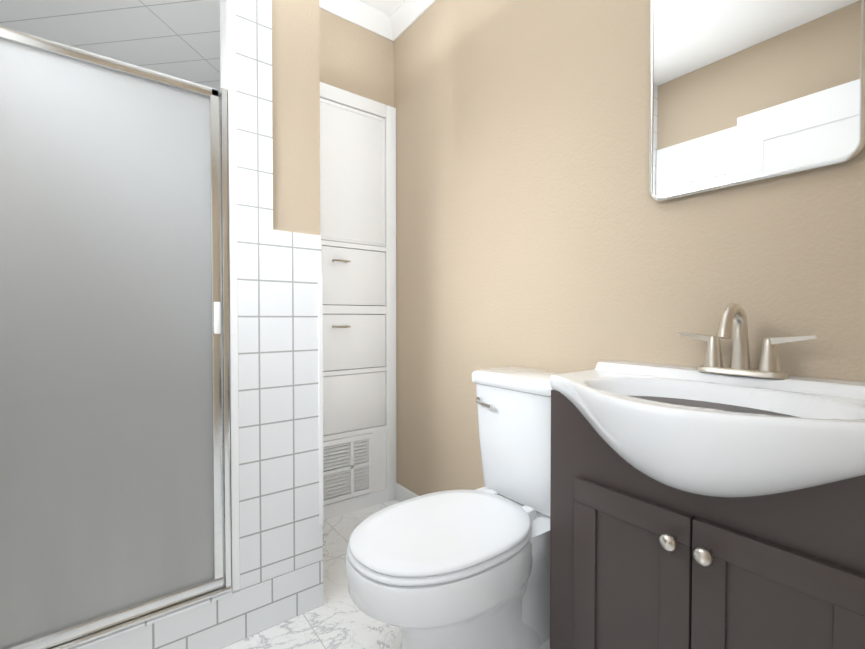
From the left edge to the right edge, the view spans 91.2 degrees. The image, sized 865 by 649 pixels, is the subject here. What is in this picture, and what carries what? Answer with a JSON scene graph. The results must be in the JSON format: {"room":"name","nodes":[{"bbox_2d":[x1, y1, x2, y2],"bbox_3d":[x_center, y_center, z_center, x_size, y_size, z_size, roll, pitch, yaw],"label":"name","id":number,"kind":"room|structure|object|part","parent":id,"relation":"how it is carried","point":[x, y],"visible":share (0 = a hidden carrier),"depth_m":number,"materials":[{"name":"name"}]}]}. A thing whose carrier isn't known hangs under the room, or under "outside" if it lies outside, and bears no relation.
{"room":"bathroom","nodes":[
{"label":"bathroom","id":0,"kind":"room"},
{"bbox_2d":[0,0,220,90],"bbox_3d":[-1.126,-1.298,1.418,0.970,0.440,0.820,-1,1,-37],"label":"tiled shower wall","id":1,"kind":"structure","parent":0,"point":[180,39],"depth_m":1.55,"materials":[{"name":"white tile"}]},
{"bbox_2d":[70,590,232,648],"bbox_3d":[-0.823,0.778,1.109,0.531,0.010,0.116,-1,1,-37],"label":"curb","id":2,"kind":"object","parent":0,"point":[142,624],"visible":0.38,"depth_m":1.10,"materials":[{"name":"tile"}]},
{"bbox_2d":[47,586,231,648],"bbox_3d":[-0.803,0.766,1.083,0.527,0.011,0.048,-1,1,-37],"label":"threshold","id":3,"kind":"object","parent":2,"relation":"on","point":[130,623],"visible":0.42,"depth_m":1.09,"materials":[{"name":"silver metal"}]},
{"bbox_2d":[220,0,319,586],"bbox_3d":[-0.503,-0.296,1.335,0.275,2.440,0.090,-1,1,-37],"label":"wall","id":4,"kind":"structure","parent":0,"point":[296,107],"depth_m":1.33,"materials":[{"name":"paint"}]},
{"bbox_2d":[84,589,240,648],"bbox_3d":[-0.935,0.857,1.028,0.852,0.145,0.112,-1,1,-37],"label":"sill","id":5,"kind":"structure","parent":4,"relation":"attached to","point":[216,624],"depth_m":1.17,"materials":[{"name":"white tile"}]},
{"bbox_2d":[220,21,220,84],"bbox_3d":[-0.572,-0.076,1.349,0.177,2.000,0.008,-1,1,-37],"label":"shower wall tile","id":6,"kind":"structure","parent":4,"relation":"attached to","point":[220,52],"depth_m":1.28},
{"bbox_2d":[220,88,230,587],"bbox_3d":[-0.600,0.050,1.225,0.016,1.438,0.040,-1,1,-37],"label":"door jamb","id":7,"kind":"object","parent":4,"relation":"attached to","point":[225,328],"visible":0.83,"depth_m":1.21,"materials":[{"name":"silver metal"}]},
{"bbox_2d":[227,0,239,591],"bbox_3d":[-0.575,-0.369,1.218,0.020,2.290,0.008,-1,1,-37],"label":"wing wall tile edge","id":8,"kind":"structure","parent":4,"relation":"attached to","point":[233,281],"depth_m":1.22,"materials":[{"name":"white tile"}]},
{"bbox_2d":[235,0,272,229],"bbox_3d":[-0.526,-0.901,1.246,0.101,1.228,0.008,-1,1,-37],"label":"wall tile","id":9,"kind":"structure","parent":4,"relation":"attached to","point":[254,139],"depth_m":1.25,"materials":[{"name":"white tile"}]},
{"bbox_2d":[237,225,322,589],"bbox_3d":[-0.465,0.244,1.312,0.254,1.064,0.008,-1,1,-37],"label":"wall tile","id":10,"kind":"structure","parent":4,"relation":"attached to","point":[279,272],"depth_m":1.30,"materials":[{"name":"white tile"}]},
{"bbox_2d":[240,560,322,639],"bbox_3d":[-0.464,0.850,1.321,0.254,0.148,0.012,-1,1,-37],"label":"wall tiles","id":11,"kind":"structure","parent":4,"relation":"attached to","point":[272,602],"depth_m":1.31,"materials":[{"name":"white tile"}]},
{"bbox_2d":[318,276,323,524],"bbox_3d":[-0.364,0.248,1.381,0.014,0.810,0.003,-1,1,-37],"label":"trim","id":12,"kind":"structure","parent":4,"relation":"attached to","point":[320,358],"depth_m":1.38,"materials":[{"name":"white plastic"}]},
{"bbox_2d":[319,8,393,106],"bbox_3d":[-0.482,-0.309,2.059,0.630,2.440,0.100,-1,1,-37],"label":"wall","id":13,"kind":"structure","parent":0,"point":[356,59],"depth_m":2.06,"materials":[{"name":"paint"}]},
{"bbox_2d":[358,0,403,15],"bbox_3d":[-0.348,-1.560,0.980,1.890,0.100,2.650,-1,1,-37],"label":"ceiling","id":14,"kind":"structure","parent":0,"point":[388,7],"depth_m":2.02,"materials":[{"name":"white paint"}]},
{"bbox_2d":[222,499,549,648],"bbox_3d":[-0.348,0.979,1.023,1.890,0.100,2.650,-1,1,-37],"label":"floor","id":15,"kind":"structure","parent":0,"point":[338,619],"depth_m":1.31,"materials":[{"name":"stone"}]},
{"bbox_2d":[320,82,396,519],"bbox_3d":[-0.436,-0.098,2.002,0.626,2.020,0.048,-1,1,-37],"label":"linen cabinet","id":16,"kind":"object","parent":15,"relation":"on","point":[358,193],"visible":0.6,"depth_m":2.06,"materials":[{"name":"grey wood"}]},
{"bbox_3d":[-0.431,0.010,1.997,0.091,0.011,0.031,-1,1,-37],"label":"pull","id":17,"kind":"part","parent":16,"relation":"part of","materials":[{"name":"silver metal"}]},
{"bbox_3d":[-0.431,-0.300,1.992,0.091,0.011,0.031,-1,1,-37],"label":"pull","id":18,"kind":"part","parent":16,"relation":"part of","materials":[{"name":"silver metal"}]},
{"bbox_2d":[323,433,372,504],"bbox_3d":[-0.454,0.691,2.010,0.375,0.293,0.026,-1,1,-37],"label":"vent grille","id":19,"kind":"object","parent":16,"relation":"attached to","point":[347,458],"depth_m":2.04,"materials":[{"name":"white metal"}]},
{"bbox_3d":[-0.443,-0.716,2.001,0.504,0.647,0.016,-1,1,-37],"label":"door","id":20,"kind":"part","parent":16,"relation":"part of","materials":[{"name":"white paint"}]},
{"bbox_3d":[-0.443,-1.075,1.995,0.510,0.065,0.024,-1,1,-37],"label":"rail","id":21,"kind":"part","parent":16,"relation":"part of","materials":[{"name":"white paint"}]},
{"bbox_3d":[-0.444,-0.229,2.010,0.504,0.271,0.013,-1,1,-37],"label":"drawer","id":22,"kind":"part","parent":16,"relation":"part of","materials":[{"name":"white paint"}]},
{"bbox_3d":[-0.445,-0.379,2.008,0.510,0.022,0.020,-1,1,-37],"label":"rail","id":23,"kind":"part","parent":16,"relation":"part of","materials":[{"name":"white paint"}]},
{"bbox_3d":[-0.444,0.084,2.016,0.504,0.264,0.013,-1,1,-37],"label":"drawer","id":24,"kind":"part","parent":16,"relation":"part of","materials":[{"name":"white paint"}]},
{"bbox_3d":[-0.445,-0.071,2.014,0.510,0.040,0.020,-1,1,-37],"label":"rail","id":25,"kind":"part","parent":16,"relation":"part of","materials":[{"name":"white paint"}]},
{"bbox_3d":[-0.444,0.380,2.021,0.504,0.273,0.013,-1,1,-37],"label":"door","id":26,"kind":"part","parent":16,"relation":"part of","materials":[{"name":"white paint"}]},
{"bbox_3d":[-0.445,0.529,2.024,0.510,0.021,0.020,-1,1,-37],"label":"rail","id":27,"kind":"part","parent":16,"relation":"part of","materials":[{"name":"white paint"}]},
{"bbox_3d":[-0.445,0.230,2.019,0.510,0.021,0.020,-1,1,-37],"label":"rail","id":28,"kind":"part","parent":16,"relation":"part of","materials":[{"name":"white paint"}]},
{"bbox_2d":[345,367,563,648],"bbox_3d":[0.106,0.541,1.186,0.724,0.770,0.378,-1,1,-37],"label":"toilet","id":29,"kind":"object","parent":15,"relation":"on","point":[458,569],"visible":0.92,"depth_m":1.10,"materials":[{"name":"white ceramic"}]},
{"bbox_3d":[0.027,0.553,1.126,0.512,0.017,0.372,-1,1,-37],"label":"seat","id":30,"kind":"part","parent":29,"relation":"part of","materials":[{"name":"white plastic"}]},
{"bbox_3d":[0.028,0.533,1.127,0.508,0.021,0.368,-1,1,-37],"label":"seat lid","id":31,"kind":"part","parent":29,"relation":"part of","materials":[{"name":"white plastic"}]},
{"bbox_3d":[0.060,0.745,1.154,0.608,0.365,0.378,-1,1,-37],"label":"bowl","id":32,"kind":"part","parent":29,"relation":"part of","materials":[{"name":"white ceramic"}]},
{"bbox_3d":[0.163,0.246,1.343,0.028,0.026,0.082,-1,1,-37],"label":"lever","id":33,"kind":"part","parent":29,"relation":"part of","materials":[{"name":"silver metal"}]},
{"bbox_3d":[0.312,0.374,1.338,0.200,0.356,0.348,-1,1,-37],"label":"tank","id":34,"kind":"part","parent":29,"relation":"part of","materials":[{"name":"white ceramic"}]},
{"bbox_3d":[0.309,0.174,1.332,0.216,0.041,0.368,-1,1,-37],"label":"tank lid","id":35,"kind":"part","parent":29,"relation":"part of","materials":[{"name":"white ceramic"}]},
{"bbox_2d":[550,303,864,648],"bbox_3d":[0.545,0.444,0.842,0.467,0.976,0.670,-1,1,-37],"label":"bathroom vanity","id":36,"kind":"object","parent":15,"relation":"on","point":[712,502],"visible":1,"depth_m":0.78,"materials":[{"name":"painted wood"},{"name":"porcelain"},{"name":"brushed nickel"}]},
{"bbox_3d":[0.417,0.595,0.908,0.018,0.463,0.251,-1,1,-37],"label":"door","id":37,"kind":"part","parent":36,"relation":"part of","materials":[{"name":"grey"}]},
{"bbox_3d":[0.455,0.415,0.812,0.033,0.032,0.032,-1,1,-37],"label":"knob","id":38,"kind":"part","parent":36,"relation":"part of","materials":[{"name":"silver metal"}]},
{"bbox_3d":[0.491,0.416,0.764,0.033,0.032,0.032,-1,1,-37],"label":"knob","id":39,"kind":"part","parent":36,"relation":"part of","materials":[{"name":"silver metal"}]},
{"bbox_2d":[550,360,864,497],"bbox_3d":[0.545,0.212,0.838,0.467,0.200,0.670,-1,1,-37],"label":"sink","id":40,"kind":"object","parent":36,"relation":"in","point":[703,431],"depth_m":0.72,"materials":[{"name":"white ceramic"}]},
{"bbox_2d":[678,303,817,378],"bbox_3d":[0.652,0.033,0.916,0.132,0.156,0.256,-1,1,-37],"label":"faucet","id":41,"kind":"object","parent":36,"relation":"on","point":[769,365],"depth_m":0.92,"materials":[{"name":"silver metal"}]},
{"bbox_3d":[0.571,0.598,0.704,0.018,0.463,0.251,-1,1,-37],"label":"door","id":42,"kind":"part","parent":36,"relation":"part of","materials":[{"name":"grey"}]},
{"bbox_2d":[394,0,864,495],"bbox_3d":[0.472,-0.297,1.401,0.100,2.440,2.300,-1,1,-37],"label":"wall","id":43,"kind":"structure","parent":0,"point":[538,227],"depth_m":1.38,"materials":[{"name":"paint"}]},
{"bbox_2d":[319,0,392,40],"bbox_3d":[-0.433,-1.492,1.974,0.630,0.070,0.062,-1,1,-37],"label":"crown molding","id":44,"kind":"structure","parent":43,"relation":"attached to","point":[363,15],"depth_m":2.04,"materials":[{"name":"white paint"}]},
{"bbox_2d":[395,483,418,501],"bbox_3d":[0.167,0.875,1.732,0.012,0.085,1.185,-1,1,-37],"label":"baseboard","id":45,"kind":"structure","parent":43,"relation":"attached to","point":[402,493],"depth_m":2.15,"materials":[{"name":"white paint"}]},
{"bbox_2d":[390,0,435,41],"bbox_3d":[0.407,-1.481,1.332,0.062,0.070,2.100,-1,1,-37],"label":"crown molding","id":46,"kind":"structure","parent":43,"relation":"attached to","point":[405,15],"depth_m":2.03,"materials":[{"name":"white paint"}]},
{"bbox_2d":[649,0,864,201],"bbox_3d":[0.712,-0.657,0.974,0.020,0.667,0.411,-1,1,-37],"label":"mirror","id":47,"kind":"object","parent":43,"relation":"attached to","point":[744,92],"visible":1,"depth_m":0.96,"materials":[{"name":"silver metal"}]},
{"bbox_3d":[-1.138,-0.288,0.856,0.254,2.440,0.090,-1,1,-37],"label":"wall","id":48,"kind":"structure","parent":0,"visible":0},
{"bbox_2d":[0,26,220,648],"bbox_3d":[-0.801,0.031,1.063,0.496,1.421,0.046,-1,1,-37],"label":"shower door","id":49,"kind":"structure","parent":48,"relation":"attached to","point":[106,479],"depth_m":1.05,"materials":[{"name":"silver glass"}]},
{"bbox_3d":[-0.805,-0.649,1.057,0.496,0.026,0.024,-1,1,-37],"label":"rail","id":50,"kind":"part","parent":49,"relation":"part of","materials":[{"name":"silver metal"}]},
{"bbox_2d":[2,577,223,648],"bbox_3d":[-0.805,0.743,1.081,0.496,0.032,0.028,-1,1,-37],"label":"rail","id":51,"kind":"object","parent":49,"relation":"attached to","point":[66,634],"visible":0.85,"depth_m":1.07,"materials":[{"name":"silver metal"}]},
{"bbox_2d":[209,88,223,578],"bbox_3d":[-0.618,0.046,1.211,0.026,1.421,0.024,-1,1,-37],"label":"stile","id":52,"kind":"object","parent":49,"relation":"attached to","point":[216,339],"visible":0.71,"depth_m":1.20,"materials":[{"name":"silver metal"}]},
{"bbox_3d":[-0.606,-0.019,1.192,0.016,0.090,0.018,-1,1,-37],"label":"handle","id":53,"kind":"part","parent":49,"relation":"part of","materials":[{"name":"white plastic"}]}
]}

